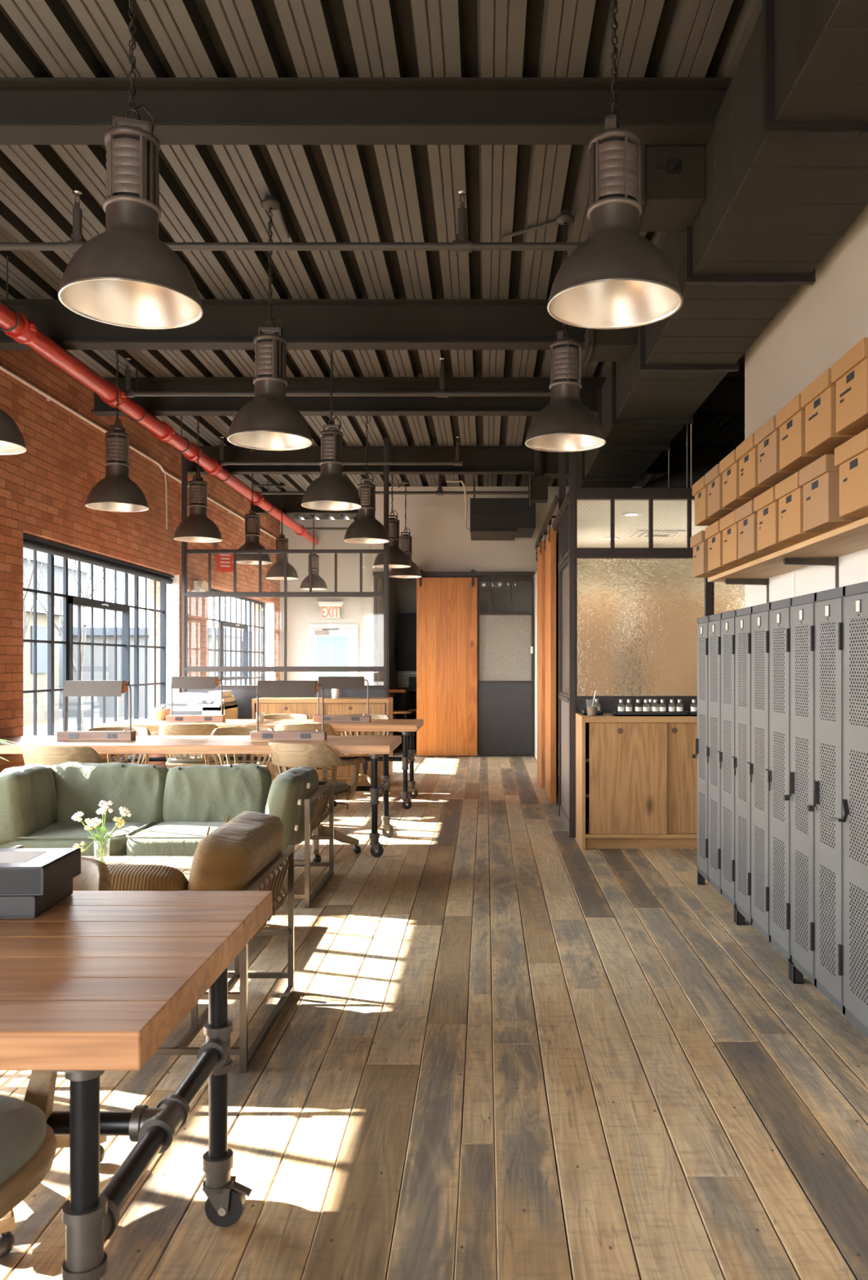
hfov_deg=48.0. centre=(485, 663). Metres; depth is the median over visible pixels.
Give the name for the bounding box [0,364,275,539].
conduit
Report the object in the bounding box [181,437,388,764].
glass screen
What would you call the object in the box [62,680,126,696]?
hood
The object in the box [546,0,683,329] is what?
pendant lamp
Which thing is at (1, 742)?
potted plant
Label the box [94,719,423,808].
work table
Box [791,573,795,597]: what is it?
shelf standard
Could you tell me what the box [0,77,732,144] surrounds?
beam
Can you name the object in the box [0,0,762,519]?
ceiling
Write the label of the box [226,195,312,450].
pendant lamp
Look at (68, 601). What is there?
window
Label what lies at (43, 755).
swivel chair
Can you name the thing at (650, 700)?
bottle
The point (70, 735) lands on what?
outlet
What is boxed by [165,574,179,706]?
trim
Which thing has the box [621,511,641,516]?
recessed light
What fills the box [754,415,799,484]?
box
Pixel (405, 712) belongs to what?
bar stool
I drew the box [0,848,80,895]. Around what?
book
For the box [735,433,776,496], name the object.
box
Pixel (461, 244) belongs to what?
ceiling pipe
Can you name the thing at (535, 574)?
wall
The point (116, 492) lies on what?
pendant lamp
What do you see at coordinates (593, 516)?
ceiling
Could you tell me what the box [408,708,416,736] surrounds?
bar stool
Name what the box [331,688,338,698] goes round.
jar
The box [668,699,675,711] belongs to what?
bottle
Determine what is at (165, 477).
conduit
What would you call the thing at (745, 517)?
box
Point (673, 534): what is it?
ceiling vent
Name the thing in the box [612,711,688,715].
tray
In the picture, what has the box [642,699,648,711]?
bottle
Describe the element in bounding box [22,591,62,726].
building
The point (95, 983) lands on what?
work table
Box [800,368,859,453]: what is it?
box
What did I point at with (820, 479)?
box
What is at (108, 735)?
outlet
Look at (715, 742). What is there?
locker
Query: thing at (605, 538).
recessed light
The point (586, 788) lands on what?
shelf
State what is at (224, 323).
beam
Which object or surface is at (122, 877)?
cushion
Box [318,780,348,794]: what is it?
seat cushion
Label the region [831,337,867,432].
box
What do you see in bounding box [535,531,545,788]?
sliding door
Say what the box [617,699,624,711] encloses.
bottle
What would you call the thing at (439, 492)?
branch
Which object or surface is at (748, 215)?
air duct
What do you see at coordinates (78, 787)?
cushion
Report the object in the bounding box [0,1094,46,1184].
seat cushion
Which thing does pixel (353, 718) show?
outlet
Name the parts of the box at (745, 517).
lid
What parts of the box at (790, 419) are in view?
lid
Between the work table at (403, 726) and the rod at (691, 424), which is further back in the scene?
the work table at (403, 726)
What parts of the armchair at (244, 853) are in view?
arm frame, seat frame, arm frame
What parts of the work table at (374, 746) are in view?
leg, leg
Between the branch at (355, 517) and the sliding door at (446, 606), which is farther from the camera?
the branch at (355, 517)
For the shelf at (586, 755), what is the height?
0.022 m
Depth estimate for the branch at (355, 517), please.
16.05 m
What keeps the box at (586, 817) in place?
on the base cabinet at (636, 776)
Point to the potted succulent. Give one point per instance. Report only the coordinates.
(160, 713)
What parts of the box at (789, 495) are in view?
lid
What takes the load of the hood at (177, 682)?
attached to the desk lamp at (177, 682)
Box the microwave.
[406,674,416,691]
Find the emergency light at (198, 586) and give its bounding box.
[193,580,212,591]
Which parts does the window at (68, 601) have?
opening sash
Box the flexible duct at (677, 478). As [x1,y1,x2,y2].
[640,461,719,488]
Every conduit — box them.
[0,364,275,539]
[163,468,167,529]
[445,480,470,531]
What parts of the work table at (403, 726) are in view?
leg, leg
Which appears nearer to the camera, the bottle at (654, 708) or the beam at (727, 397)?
the bottle at (654, 708)
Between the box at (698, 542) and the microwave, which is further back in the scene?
the microwave
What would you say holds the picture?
on the book at (23, 871)
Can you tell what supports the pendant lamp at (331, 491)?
hanging from the ceiling at (208, 193)
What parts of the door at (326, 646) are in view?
glazed panel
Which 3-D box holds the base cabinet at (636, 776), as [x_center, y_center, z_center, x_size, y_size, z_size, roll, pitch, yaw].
[1.448,0.866,7.282,1.500,0.968,0.485,0,0,0]
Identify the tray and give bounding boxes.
[582,710,602,715]
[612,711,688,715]
[684,711,697,715]
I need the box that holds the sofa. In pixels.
[0,761,333,908]
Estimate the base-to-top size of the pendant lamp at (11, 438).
1.383 m
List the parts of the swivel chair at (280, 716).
rail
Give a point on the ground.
(42, 729)
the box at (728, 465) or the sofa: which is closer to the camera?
the box at (728, 465)
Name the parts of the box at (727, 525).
lid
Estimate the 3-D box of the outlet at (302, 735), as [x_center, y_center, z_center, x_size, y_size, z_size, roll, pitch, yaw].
[-1.320,0.530,7.129,0.072,0.035,0.004,0,0,0]
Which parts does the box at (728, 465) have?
lid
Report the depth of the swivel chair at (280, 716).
10.38 m
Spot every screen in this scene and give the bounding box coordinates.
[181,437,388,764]
[551,452,568,833]
[568,451,744,837]
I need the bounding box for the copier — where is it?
[166,690,237,769]
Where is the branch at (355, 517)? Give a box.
[305,514,356,529]
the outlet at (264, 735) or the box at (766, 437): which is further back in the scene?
the outlet at (264, 735)
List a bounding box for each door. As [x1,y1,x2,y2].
[308,624,358,681]
[416,569,476,755]
[477,576,533,755]
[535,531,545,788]
[543,518,555,802]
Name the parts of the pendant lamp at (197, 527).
lamp shade, chain, louvre panel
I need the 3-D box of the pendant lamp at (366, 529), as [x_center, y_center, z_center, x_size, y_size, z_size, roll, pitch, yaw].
[-1.255,-1.925,9.968,0.468,1.353,0.631,0,0,-33]
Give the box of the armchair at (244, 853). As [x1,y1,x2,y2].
[8,811,294,1072]
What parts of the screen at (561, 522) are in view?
dark panel, rail, post, rail, rail, panel, hammered pane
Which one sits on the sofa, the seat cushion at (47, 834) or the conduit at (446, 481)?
the seat cushion at (47, 834)
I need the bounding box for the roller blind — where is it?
[22,533,173,594]
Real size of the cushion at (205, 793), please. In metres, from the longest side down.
0.654 x 0.406 x 0.226 m
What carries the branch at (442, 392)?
attached to the sprinkler
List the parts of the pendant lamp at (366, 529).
louvre panel, lamp shade, chain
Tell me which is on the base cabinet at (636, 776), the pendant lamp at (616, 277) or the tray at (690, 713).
the tray at (690, 713)
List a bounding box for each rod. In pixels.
[667,449,669,488]
[686,424,687,488]
[690,423,691,488]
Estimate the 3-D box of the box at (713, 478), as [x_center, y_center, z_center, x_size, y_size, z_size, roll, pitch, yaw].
[1.464,-0.973,5.484,0.385,0.252,0.307,0,0,0]
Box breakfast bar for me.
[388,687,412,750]
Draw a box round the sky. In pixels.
[22,547,96,708]
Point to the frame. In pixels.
(375, 577)
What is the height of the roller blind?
0.222 m
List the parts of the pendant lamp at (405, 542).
louvre panel, lamp shade, chain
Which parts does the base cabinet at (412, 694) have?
door, door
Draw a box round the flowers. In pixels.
[71,800,131,864]
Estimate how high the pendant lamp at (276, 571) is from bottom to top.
1.373 m
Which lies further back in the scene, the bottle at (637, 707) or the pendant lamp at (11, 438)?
the bottle at (637, 707)
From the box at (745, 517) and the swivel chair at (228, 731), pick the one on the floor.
the swivel chair at (228, 731)
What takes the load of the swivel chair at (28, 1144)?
on the floor
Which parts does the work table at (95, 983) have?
leg, leg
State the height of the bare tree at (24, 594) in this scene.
5.929 m
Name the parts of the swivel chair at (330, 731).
rail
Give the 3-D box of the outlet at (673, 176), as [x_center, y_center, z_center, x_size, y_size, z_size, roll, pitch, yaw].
[0.864,-2.305,4.670,0.311,0.350,0.380,0,0,0]
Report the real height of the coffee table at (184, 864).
0.330 m
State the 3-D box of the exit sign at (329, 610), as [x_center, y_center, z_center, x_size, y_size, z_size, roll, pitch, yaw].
[-2.780,-0.960,17.440,0.440,0.300,0.120,0,0,0]
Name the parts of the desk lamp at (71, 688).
rod, rod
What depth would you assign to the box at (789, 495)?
4.09 m
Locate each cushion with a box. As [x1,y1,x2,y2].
[0,764,57,844]
[0,822,151,856]
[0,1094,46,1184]
[49,761,168,826]
[106,864,188,889]
[126,821,226,857]
[162,764,271,822]
[167,754,218,763]
[186,811,284,890]
[222,763,269,770]
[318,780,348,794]
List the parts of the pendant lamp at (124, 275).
louvre panel, lamp shade, chain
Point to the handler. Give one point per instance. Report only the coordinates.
(491, 518)
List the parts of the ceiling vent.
vane frame, vane frame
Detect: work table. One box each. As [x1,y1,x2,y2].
[0,735,401,857]
[0,890,272,1279]
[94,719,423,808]
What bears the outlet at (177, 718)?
attached to the desk lamp at (177, 682)
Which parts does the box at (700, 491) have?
lid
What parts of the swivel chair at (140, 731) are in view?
rail, arm post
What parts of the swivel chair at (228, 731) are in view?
arm post, rail, arm post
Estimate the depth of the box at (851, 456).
3.39 m
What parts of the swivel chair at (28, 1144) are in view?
seat, arm post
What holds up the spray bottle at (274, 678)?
on the base cabinet at (308, 706)
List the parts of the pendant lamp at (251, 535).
lamp shade, chain, louvre panel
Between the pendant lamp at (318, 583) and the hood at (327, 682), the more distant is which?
the pendant lamp at (318, 583)
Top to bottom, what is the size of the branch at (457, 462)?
0.323 m
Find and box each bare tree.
[22,548,57,650]
[22,559,109,730]
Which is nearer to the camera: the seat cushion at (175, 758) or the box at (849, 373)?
the box at (849, 373)
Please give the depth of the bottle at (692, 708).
7.10 m
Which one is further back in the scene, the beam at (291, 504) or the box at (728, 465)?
the beam at (291, 504)
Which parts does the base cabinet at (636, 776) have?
panel, panel, sliding door, sliding door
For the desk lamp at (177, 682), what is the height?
0.440 m
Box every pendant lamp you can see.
[0,408,26,455]
[57,0,203,328]
[84,349,149,511]
[173,415,222,542]
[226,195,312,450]
[232,449,271,564]
[252,482,298,579]
[299,514,327,590]
[301,349,361,511]
[343,415,389,543]
[373,474,411,568]
[389,479,422,577]
[502,209,605,452]
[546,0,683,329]
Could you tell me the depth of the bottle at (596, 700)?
7.24 m
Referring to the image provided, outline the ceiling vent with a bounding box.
[623,528,693,537]
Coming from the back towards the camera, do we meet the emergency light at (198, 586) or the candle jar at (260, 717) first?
the emergency light at (198, 586)
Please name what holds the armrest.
on the sofa
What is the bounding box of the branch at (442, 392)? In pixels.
[124,357,550,397]
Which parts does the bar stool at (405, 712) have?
seat, leg, leg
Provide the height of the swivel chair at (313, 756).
0.812 m
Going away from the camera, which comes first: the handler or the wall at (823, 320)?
the wall at (823, 320)
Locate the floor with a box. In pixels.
[0,741,867,1279]
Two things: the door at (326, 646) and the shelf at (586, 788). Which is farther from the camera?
the door at (326, 646)
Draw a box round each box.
[528,449,547,506]
[585,816,588,825]
[689,530,723,577]
[692,475,721,525]
[704,463,737,517]
[705,520,740,571]
[719,448,755,507]
[719,510,755,564]
[734,499,776,559]
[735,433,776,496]
[753,486,799,551]
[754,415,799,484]
[774,471,825,542]
[775,393,834,470]
[798,453,865,532]
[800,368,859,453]
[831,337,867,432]
[834,428,867,516]
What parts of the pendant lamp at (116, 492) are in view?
louvre panel, lamp shade, chain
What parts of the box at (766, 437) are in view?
lid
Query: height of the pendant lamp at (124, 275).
1.376 m
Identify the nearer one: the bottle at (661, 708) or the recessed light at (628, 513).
the bottle at (661, 708)
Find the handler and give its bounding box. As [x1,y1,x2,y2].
[470,474,535,540]
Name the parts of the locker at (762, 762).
latch handle, leg, door, latch handle, door, latch handle, door, leg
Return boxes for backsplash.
[398,671,477,690]
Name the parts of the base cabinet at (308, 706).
panel, sliding door, sliding door, panel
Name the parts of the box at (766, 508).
lid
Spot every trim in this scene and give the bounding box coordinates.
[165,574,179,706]
[263,602,274,680]
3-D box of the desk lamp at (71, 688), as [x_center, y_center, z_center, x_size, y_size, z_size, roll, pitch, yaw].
[-2.873,0.345,7.171,0.545,0.440,0.127,0,0,0]
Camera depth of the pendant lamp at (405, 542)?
13.68 m
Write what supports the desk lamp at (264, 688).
on the work table at (374, 746)
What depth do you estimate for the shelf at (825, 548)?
4.62 m
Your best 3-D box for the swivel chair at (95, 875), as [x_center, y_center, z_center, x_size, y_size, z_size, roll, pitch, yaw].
[-1.272,0.943,2.471,0.602,0.812,0.583,0,0,-3]
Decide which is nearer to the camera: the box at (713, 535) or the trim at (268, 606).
the box at (713, 535)
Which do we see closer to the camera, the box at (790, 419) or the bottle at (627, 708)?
the box at (790, 419)
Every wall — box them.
[0,349,279,773]
[280,519,532,687]
[372,486,642,755]
[534,533,557,798]
[744,204,867,607]
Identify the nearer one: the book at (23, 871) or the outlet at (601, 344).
the book at (23, 871)
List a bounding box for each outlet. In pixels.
[68,733,78,738]
[106,733,116,738]
[175,716,182,720]
[204,716,212,720]
[262,733,271,738]
[300,733,310,738]
[323,716,329,720]
[351,716,359,720]
[584,327,635,364]
[639,144,705,231]
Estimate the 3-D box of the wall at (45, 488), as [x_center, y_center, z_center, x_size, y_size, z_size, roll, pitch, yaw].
[-3.880,-0.600,6.900,0.360,4.000,21.800,0,0,0]
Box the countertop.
[395,690,477,693]
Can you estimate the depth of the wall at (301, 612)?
17.50 m
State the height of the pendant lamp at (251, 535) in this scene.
1.383 m
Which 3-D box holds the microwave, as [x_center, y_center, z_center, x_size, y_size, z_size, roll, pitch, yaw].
[-1.130,0.335,17.154,0.500,0.290,0.392,0,0,0]
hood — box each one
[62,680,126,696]
[170,676,217,688]
[256,680,317,696]
[318,676,364,688]
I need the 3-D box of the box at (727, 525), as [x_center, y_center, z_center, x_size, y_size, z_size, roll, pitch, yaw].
[1.464,-0.659,5.127,0.385,0.252,0.307,0,0,0]
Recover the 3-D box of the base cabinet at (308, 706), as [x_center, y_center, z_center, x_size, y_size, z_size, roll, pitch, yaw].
[-1.805,0.868,10.870,1.490,0.965,0.500,0,0,0]
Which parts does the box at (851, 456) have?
lid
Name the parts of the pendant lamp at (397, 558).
lamp shade, chain, louvre panel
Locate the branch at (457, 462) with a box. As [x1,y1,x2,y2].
[217,436,462,466]
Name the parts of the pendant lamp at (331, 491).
louvre panel, lamp shade, chain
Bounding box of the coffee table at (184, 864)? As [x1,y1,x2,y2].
[83,856,193,881]
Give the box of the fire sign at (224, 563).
[216,553,233,572]
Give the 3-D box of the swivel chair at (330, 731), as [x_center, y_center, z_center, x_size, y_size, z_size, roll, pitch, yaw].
[-1.658,0.943,8.969,0.602,0.812,0.583,0,0,-3]
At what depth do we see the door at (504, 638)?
14.19 m
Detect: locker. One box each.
[691,609,735,923]
[731,597,791,980]
[783,581,867,1037]
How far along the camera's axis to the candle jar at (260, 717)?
9.27 m
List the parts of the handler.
access panel, casing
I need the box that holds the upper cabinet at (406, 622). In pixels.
[397,613,477,671]
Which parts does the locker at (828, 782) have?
latch handle, leg, door, latch handle, door, latch handle, door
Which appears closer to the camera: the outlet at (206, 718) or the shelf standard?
the shelf standard
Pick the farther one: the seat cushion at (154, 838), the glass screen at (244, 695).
the glass screen at (244, 695)
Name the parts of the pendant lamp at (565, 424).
lamp shade, chain, louvre panel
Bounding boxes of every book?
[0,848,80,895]
[0,878,72,918]
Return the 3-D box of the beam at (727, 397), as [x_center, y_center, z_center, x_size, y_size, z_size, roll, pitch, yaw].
[0.160,-2.445,8.900,7.480,0.310,0.160,0,0,0]
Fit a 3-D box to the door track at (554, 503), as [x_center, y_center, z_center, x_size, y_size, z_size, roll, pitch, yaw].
[0.644,-1.390,9.900,0.112,0.060,3.400,0,0,0]
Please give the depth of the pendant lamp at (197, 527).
9.56 m
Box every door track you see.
[373,571,533,575]
[534,495,564,549]
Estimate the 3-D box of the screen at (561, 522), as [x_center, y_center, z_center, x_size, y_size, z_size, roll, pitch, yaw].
[0.691,-0.625,8.575,0.102,3.950,1.930,0,0,0]
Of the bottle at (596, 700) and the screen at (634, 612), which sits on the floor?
the screen at (634, 612)
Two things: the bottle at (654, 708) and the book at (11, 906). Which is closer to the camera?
the book at (11, 906)
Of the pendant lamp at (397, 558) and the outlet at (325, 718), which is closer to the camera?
the outlet at (325, 718)
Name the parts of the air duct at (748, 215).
damper lever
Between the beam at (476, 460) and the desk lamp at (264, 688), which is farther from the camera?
the beam at (476, 460)
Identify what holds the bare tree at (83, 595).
on the ground
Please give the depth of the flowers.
4.89 m
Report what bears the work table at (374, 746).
on the floor
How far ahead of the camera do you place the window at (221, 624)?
15.24 m
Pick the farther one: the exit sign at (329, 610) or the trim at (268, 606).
the exit sign at (329, 610)
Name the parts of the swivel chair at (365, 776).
leg, seat, rail, leg, leg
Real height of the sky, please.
6.700 m
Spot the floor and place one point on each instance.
(502, 1047)
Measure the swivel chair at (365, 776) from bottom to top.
0.812 m
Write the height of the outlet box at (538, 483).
0.840 m
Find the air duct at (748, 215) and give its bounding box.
[543,0,867,488]
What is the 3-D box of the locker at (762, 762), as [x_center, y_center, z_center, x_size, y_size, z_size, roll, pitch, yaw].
[1.478,0.534,4.608,0.393,1.631,0.939,0,0,0]
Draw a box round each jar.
[255,712,264,721]
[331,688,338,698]
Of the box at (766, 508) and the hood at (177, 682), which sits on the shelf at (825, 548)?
the box at (766, 508)
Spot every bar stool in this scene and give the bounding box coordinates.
[392,710,411,753]
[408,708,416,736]
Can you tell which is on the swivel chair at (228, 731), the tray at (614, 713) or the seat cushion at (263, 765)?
the seat cushion at (263, 765)
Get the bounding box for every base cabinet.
[252,697,392,786]
[395,690,477,741]
[575,712,697,849]
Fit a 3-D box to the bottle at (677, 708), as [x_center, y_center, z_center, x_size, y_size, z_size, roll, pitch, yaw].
[1.421,0.316,7.120,0.053,0.108,0.054,0,0,0]
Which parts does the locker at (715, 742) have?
latch handle, leg, door, latch handle, door, latch handle, door, leg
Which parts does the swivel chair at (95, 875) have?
leg, leg, rail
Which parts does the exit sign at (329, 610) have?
panel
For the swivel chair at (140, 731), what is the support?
on the floor
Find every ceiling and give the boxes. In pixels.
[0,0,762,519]
[555,500,708,547]
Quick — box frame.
[373,575,477,684]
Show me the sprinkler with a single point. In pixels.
(14, 323)
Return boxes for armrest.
[265,766,318,852]
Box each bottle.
[272,671,277,680]
[593,698,599,710]
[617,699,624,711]
[625,699,631,711]
[634,699,641,711]
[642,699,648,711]
[648,698,652,711]
[652,699,658,711]
[659,699,666,711]
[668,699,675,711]
[675,699,683,711]
[690,699,697,711]
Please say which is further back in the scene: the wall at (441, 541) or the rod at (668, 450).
the wall at (441, 541)
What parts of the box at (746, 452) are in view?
lid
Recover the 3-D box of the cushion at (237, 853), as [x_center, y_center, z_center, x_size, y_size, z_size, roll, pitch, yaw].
[-0.933,0.803,3.627,0.222,0.427,0.710,11,0,0]
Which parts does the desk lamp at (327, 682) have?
rod, rod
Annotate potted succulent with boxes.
[151,703,170,720]
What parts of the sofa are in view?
seat frame, arm frame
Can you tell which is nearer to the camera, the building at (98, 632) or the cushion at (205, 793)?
the cushion at (205, 793)
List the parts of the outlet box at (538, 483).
casing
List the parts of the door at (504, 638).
post, rail, rail, rail, rail, panel, hammered pane, post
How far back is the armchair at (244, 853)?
3.35 m
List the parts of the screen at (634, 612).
post, rail, rail, rail, panel, hammered pane, post, hammered pane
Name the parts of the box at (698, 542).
lid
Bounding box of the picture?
[0,848,77,867]
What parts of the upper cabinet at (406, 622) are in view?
door, door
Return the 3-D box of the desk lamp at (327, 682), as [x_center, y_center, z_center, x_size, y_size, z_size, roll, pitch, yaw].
[-1.387,0.345,9.402,0.545,0.440,0.127,0,0,0]
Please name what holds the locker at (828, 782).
on the floor
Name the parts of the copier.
control panel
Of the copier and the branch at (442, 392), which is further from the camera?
the copier
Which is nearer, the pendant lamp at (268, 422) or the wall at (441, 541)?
the pendant lamp at (268, 422)
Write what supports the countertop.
on the base cabinet at (412, 694)
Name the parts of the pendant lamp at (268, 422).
louvre panel, lamp shade, chain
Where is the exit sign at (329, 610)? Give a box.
[317,601,342,618]
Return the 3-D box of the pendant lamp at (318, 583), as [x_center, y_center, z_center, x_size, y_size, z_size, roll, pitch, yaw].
[-2.980,-1.931,16.383,0.631,1.343,0.468,0,0,-12]
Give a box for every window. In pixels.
[22,550,165,735]
[208,588,264,684]
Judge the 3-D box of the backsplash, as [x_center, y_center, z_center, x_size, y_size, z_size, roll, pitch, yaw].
[-0.455,0.310,17.477,2.230,0.360,0.015,0,0,0]
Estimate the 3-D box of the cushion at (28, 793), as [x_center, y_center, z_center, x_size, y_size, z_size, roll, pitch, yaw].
[-2.722,0.820,5.738,0.268,0.429,0.756,-7,1,-6]
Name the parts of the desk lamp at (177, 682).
rod, rod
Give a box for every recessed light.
[603,537,619,540]
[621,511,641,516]
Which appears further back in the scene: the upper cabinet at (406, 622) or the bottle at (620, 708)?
the upper cabinet at (406, 622)
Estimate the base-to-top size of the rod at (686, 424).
1.230 m
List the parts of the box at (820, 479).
lid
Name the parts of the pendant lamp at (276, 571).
chain, lamp shade, louvre panel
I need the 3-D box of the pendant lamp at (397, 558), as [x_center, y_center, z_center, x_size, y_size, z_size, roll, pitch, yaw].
[-1.209,-1.900,12.046,0.631,1.402,0.468,0,0,43]
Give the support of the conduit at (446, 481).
attached to the handler
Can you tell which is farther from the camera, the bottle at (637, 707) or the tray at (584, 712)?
the tray at (584, 712)
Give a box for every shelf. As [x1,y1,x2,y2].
[585,754,588,761]
[585,787,588,797]
[707,516,867,603]
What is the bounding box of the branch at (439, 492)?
[261,474,528,495]
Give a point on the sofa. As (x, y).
(172, 810)
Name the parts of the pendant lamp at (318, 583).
lamp shade, chain, louvre panel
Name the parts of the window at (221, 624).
opening sash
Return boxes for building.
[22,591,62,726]
[58,627,253,716]
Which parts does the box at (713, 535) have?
lid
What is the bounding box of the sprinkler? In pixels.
[0,255,319,544]
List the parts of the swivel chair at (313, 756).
leg, rail, seat, leg, arm post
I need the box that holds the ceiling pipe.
[0,190,582,252]
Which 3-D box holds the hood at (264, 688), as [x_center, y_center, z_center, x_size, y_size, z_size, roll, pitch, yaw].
[-1.460,0.182,7.171,0.426,0.115,0.127,0,0,0]
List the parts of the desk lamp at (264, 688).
rod, rod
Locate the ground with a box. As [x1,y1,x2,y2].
[22,708,149,735]
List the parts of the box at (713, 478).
lid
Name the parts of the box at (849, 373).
lid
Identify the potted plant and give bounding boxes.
[0,738,20,761]
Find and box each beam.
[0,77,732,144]
[0,298,585,349]
[90,377,744,415]
[187,445,737,474]
[250,492,358,514]
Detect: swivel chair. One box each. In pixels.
[0,856,111,1257]
[0,1070,57,1219]
[22,746,128,765]
[86,726,151,764]
[158,724,224,767]
[204,726,274,775]
[254,713,308,781]
[268,742,364,862]
[274,724,339,812]
[335,713,394,796]
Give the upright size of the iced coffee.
0.185 m
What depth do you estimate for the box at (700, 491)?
5.79 m
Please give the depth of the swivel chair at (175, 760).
8.75 m
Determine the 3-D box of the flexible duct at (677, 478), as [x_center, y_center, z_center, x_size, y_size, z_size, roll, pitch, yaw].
[2.592,-1.787,10.374,0.476,0.790,2.150,0,0,-42]
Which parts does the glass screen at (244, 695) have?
post, rail, rail, rail, panel, rail, post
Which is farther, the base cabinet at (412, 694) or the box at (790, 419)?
the base cabinet at (412, 694)
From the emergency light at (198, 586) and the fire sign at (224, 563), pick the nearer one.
the emergency light at (198, 586)
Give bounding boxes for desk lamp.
[57,680,136,740]
[166,676,225,722]
[250,680,326,740]
[313,676,370,722]
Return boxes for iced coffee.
[586,690,598,715]
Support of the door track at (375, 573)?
attached to the wall at (441, 541)
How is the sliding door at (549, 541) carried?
hanging from the door track at (554, 503)
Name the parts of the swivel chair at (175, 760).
rail, seat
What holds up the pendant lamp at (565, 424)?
hanging from the ceiling at (208, 193)
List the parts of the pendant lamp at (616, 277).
chain, lamp shade, louvre panel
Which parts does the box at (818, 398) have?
lid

